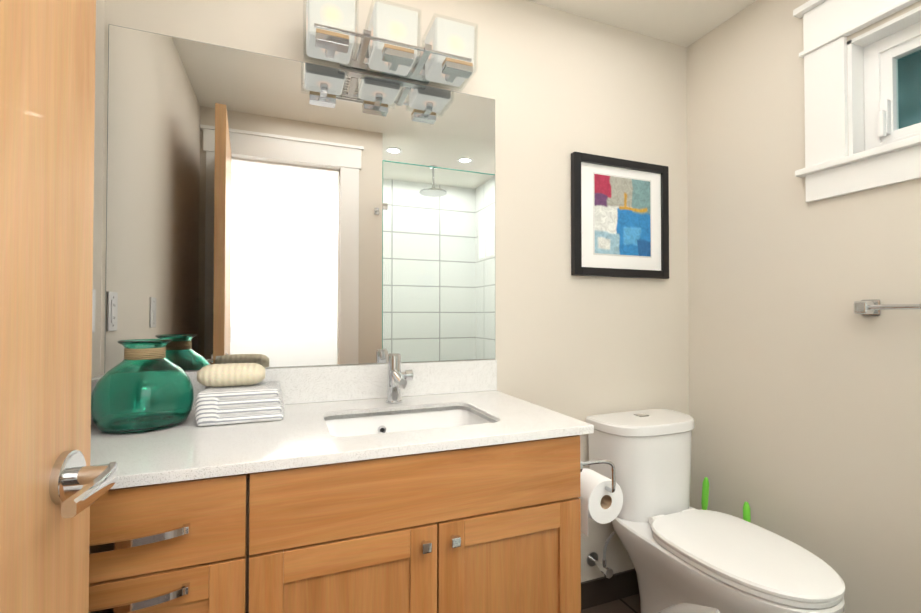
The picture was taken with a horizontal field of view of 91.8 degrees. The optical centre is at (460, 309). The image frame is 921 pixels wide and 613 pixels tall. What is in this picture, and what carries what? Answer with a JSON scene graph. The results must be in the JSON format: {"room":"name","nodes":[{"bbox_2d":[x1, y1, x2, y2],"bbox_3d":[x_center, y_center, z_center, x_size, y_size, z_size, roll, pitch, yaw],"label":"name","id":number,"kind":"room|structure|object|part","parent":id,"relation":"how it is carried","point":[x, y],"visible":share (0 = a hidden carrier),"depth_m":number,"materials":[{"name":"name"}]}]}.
{"room":"bathroom","nodes":[
{"label":"bathroom","id":0,"kind":"room"},
{"bbox_2d":[91,0,104,377],"bbox_3d":[-0.534,-0.030,-0.130,0.120,2.440,2.920,0,-1,-21],"label":"wall","id":1,"kind":"structure","parent":0,"point":[98,162],"depth_m":1.23,"materials":[{"name":"paint"}]},
{"bbox_2d":[92,289,95,332],"bbox_3d":[-0.972,0.004,1.167,0.007,0.116,0.072,0,-1,-21],"label":"electrical outlet plate","id":2,"kind":"object","parent":1,"relation":"attached to","point":[93,309],"visible":0.27,"depth_m":1.19,"materials":[{"name":"white plastic"}]},
{"bbox_2d":[91,375,102,424],"bbox_3d":[-0.888,0.236,0.973,0.020,0.114,0.554,0,-1,-21],"label":"backsplash","id":3,"kind":"structure","parent":1,"relation":"attached to","point":[93,380],"depth_m":1.15,"materials":[{"name":"white stone"}]},
{"bbox_2d":[100,0,689,581],"bbox_3d":[-0.001,-0.003,1.709,2.450,2.440,0.120,0,-1,-21],"label":"wall","id":4,"kind":"structure","parent":0,"point":[560,86],"depth_m":1.81,"materials":[{"name":"paint"}]},
{"bbox_2d":[104,24,494,373],"bbox_3d":[-0.432,-0.309,1.476,1.210,0.988,0.007,0,-1,-21],"label":"mirror","id":5,"kind":"object","parent":4,"relation":"attached to","point":[266,211],"visible":0.86,"depth_m":1.43,"materials":[{"name":"grey mirror"}]},
{"bbox_2d":[186,359,496,408],"bbox_3d":[-0.434,0.244,1.459,1.220,0.114,0.020,0,-1,-21],"label":"backsplash","id":6,"kind":"structure","parent":4,"relation":"attached to","point":[341,382],"depth_m":1.49,"materials":[{"name":"white stone"}]},
{"bbox_2d":[303,0,477,90],"bbox_3d":[-0.224,-0.852,1.453,0.544,0.179,0.217,0,-1,-21],"label":"sconce","id":7,"kind":"object","parent":4,"relation":"attached to","point":[387,46],"visible":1,"depth_m":1.40,"materials":[{"name":"white glass"}]},
{"bbox_3d":[-0.402,-0.866,1.374,0.154,0.153,0.154,0,-1,-21],"label":"lamp shade","id":8,"kind":"part","parent":7,"relation":"part of","materials":[{"name":"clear glass"}]},
{"bbox_3d":[-0.221,-0.865,1.445,0.154,0.153,0.154,0,-1,-21],"label":"lamp shade","id":9,"kind":"part","parent":7,"relation":"part of","materials":[{"name":"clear glass"}]},
{"bbox_3d":[-0.039,-0.864,1.516,0.154,0.153,0.154,0,-1,-21],"label":"lamp shade","id":10,"kind":"part","parent":7,"relation":"part of","materials":[{"name":"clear glass"}]},
{"bbox_2d":[581,568,638,609],"bbox_3d":[0.585,1.167,1.848,0.965,0.105,0.014,0,-1,-21],"label":"baseboard","id":11,"kind":"structure","parent":4,"relation":"attached to","point":[604,589],"depth_m":1.84,"materials":[{"name":"brown tile"}]},
{"bbox_2d":[571,152,668,278],"bbox_3d":[0.690,-0.388,1.904,0.501,0.501,0.027,0,-1,-21],"label":"picture frame","id":12,"kind":"object","parent":4,"relation":"attached to","point":[619,217],"visible":1,"depth_m":1.89,"materials":[{"name":"black wood"}]},
{"bbox_2d":[581,594,639,612],"bbox_3d":[0.529,1.247,0.330,2.450,0.100,3.040,0,-1,-21],"label":"floor","id":13,"kind":"structure","parent":0,"point":[630,604],"depth_m":1.82,"materials":[{"name":"tile"}]},
{"bbox_2d":[89,392,622,612],"bbox_3d":[-0.255,0.764,1.206,1.376,0.889,0.605,0,-1,-21],"label":"bathroom vanity","id":14,"kind":"object","parent":13,"relation":"on","point":[394,485],"depth_m":0.95,"materials":[{"name":"brown wood"}]},
{"bbox_2d":[90,389,593,480],"bbox_3d":[-0.331,0.319,1.195,1.220,0.042,0.585,0,-1,-21],"label":"countertop","id":15,"kind":"structure","parent":14,"relation":"on","point":[303,434],"depth_m":1.03,"materials":[{"name":"white stone"}]},
{"bbox_2d":[91,339,193,432],"bbox_3d":[-0.804,0.187,1.137,0.216,0.218,0.216,0,-1,-21],"label":"vase","id":16,"kind":"object","parent":15,"relation":"on","point":[145,385],"visible":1,"depth_m":1.07,"materials":[{"name":"teal glass"}]},
{"bbox_2d":[195,381,283,425],"bbox_3d":[-0.599,0.254,1.230,0.208,0.086,0.180,0,-1,-21],"label":"folded towel","id":17,"kind":"object","parent":15,"relation":"on","point":[261,401],"visible":1,"depth_m":1.15,"materials":[{"name":"white fabric"}]},
{"bbox_2d":[197,363,264,386],"bbox_3d":[-0.625,0.179,1.221,0.164,0.062,0.090,0,-1,-21],"label":"loofah","id":18,"kind":"object","parent":17,"relation":"on","point":[227,374],"visible":1,"depth_m":1.19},
{"bbox_2d":[385,353,412,404],"bbox_3d":[-0.184,0.221,1.406,0.084,0.158,0.145,0,-1,-21],"label":"faucet","id":19,"kind":"object","parent":15,"relation":"on","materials":[{"name":"silver metal"}]},
{"bbox_2d":[325,409,491,436],"bbox_3d":[-0.141,0.396,1.235,0.495,0.150,0.340,0,-1,-21],"label":"sink","id":20,"kind":"object","parent":15,"relation":"in","point":[394,420],"depth_m":1.37,"materials":[{"name":"white ceramic"}]},
{"bbox_2d":[701,477,708,509],"bbox_3d":[1.001,0.951,1.863,0.110,0.535,0.124,0,-1,-21],"label":"toilet brush","id":21,"kind":"object","parent":13,"relation":"on","point":[705,493],"visible":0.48,"depth_m":1.81,"materials":[{"name":"green plastic"}]},
{"bbox_2d":[586,409,844,612],"bbox_3d":[0.840,0.819,1.535,0.430,0.790,0.789,0,-1,-21],"label":"toilet","id":22,"kind":"object","parent":13,"relation":"on","point":[684,556],"visible":0.98,"depth_m":1.51,"materials":[{"name":"white ceramic"}]},
{"bbox_3d":[0.746,0.611,1.780,0.430,0.366,0.224,0,-1,-21],"label":"tank","id":23,"kind":"part","parent":22,"relation":"part of","materials":[{"name":"white ceramic"}]},
{"bbox_3d":[0.885,0.765,1.421,0.380,0.043,0.542,0,-1,-21],"label":"seat","id":24,"kind":"part","parent":22,"relation":"part of","materials":[{"name":"white plastic"}]},
{"bbox_2d":[743,502,750,522],"bbox_3d":[1.074,0.973,1.663,0.110,0.484,0.110,0,-1,-21],"label":"toilet brush","id":25,"kind":"object","parent":13,"relation":"on","point":[746,512],"visible":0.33,"depth_m":1.68,"materials":[{"name":"green plastic"}]},
{"bbox_2d":[527,0,755,46],"bbox_3d":[0.529,-1.293,0.367,2.450,0.100,3.040,0,-1,-21],"label":"ceiling","id":26,"kind":"structure","parent":0,"point":[685,23],"depth_m":1.84,"materials":[{"name":"paint"}]},
{"bbox_2d":[686,0,920,612],"bbox_3d":[1.357,-0.007,1.433,0.120,2.440,1.620,0,-1,-21],"label":"wall","id":27,"kind":"structure","parent":0,"point":[804,396],"depth_m":1.63,"materials":[{"name":"paint"}]},
{"bbox_2d":[793,0,920,202],"bbox_3d":[1.428,-0.731,1.199,0.155,0.695,0.908,0,-1,-21],"label":"window","id":28,"kind":"structure","parent":27,"relation":"in","point":[830,54],"depth_m":1.47,"materials":[{"name":"white paint"}]},
{"bbox_2d":[854,299,920,314],"bbox_3d":[1.383,-0.010,1.116,0.062,0.050,0.660,0,-1,-21],"label":"towel rail","id":29,"kind":"object","parent":27,"relation":"attached to","point":[868,307],"visible":1,"depth_m":1.38,"materials":[{"name":"silver metal"}]},
{"bbox_3d":[0.066,-0.028,-0.004,1.090,2.440,0.120,0,-1,-21],"label":"wall","id":30,"kind":"structure","parent":0,"visible":0},
{"bbox_2d":[0,0,95,612],"bbox_3d":[-0.439,0.115,0.276,0.048,2.138,0.749,0,-1,-17],"label":"door","id":31,"kind":"structure","parent":30,"relation":"in","point":[47,86],"depth_m":0.53,"materials":[{"name":"brown wood"}]},
{"bbox_2d":[49,450,117,517],"bbox_3d":[-0.526,0.215,0.548,0.172,0.066,0.177,0,-1,-21],"label":"door handle","id":32,"kind":"object","parent":31,"relation":"attached to","point":[71,474],"depth_m":0.55,"materials":[{"name":"silver metal"}]},
{"label":"outside","id":33,"kind":"structure","parent":0,"visible":0},
{"bbox_2d":[898,50,920,128],"bbox_3d":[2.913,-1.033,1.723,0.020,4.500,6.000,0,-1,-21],"label":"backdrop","id":34,"kind":"structure","parent":33,"point":[902,90],"depth_m":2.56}
]}

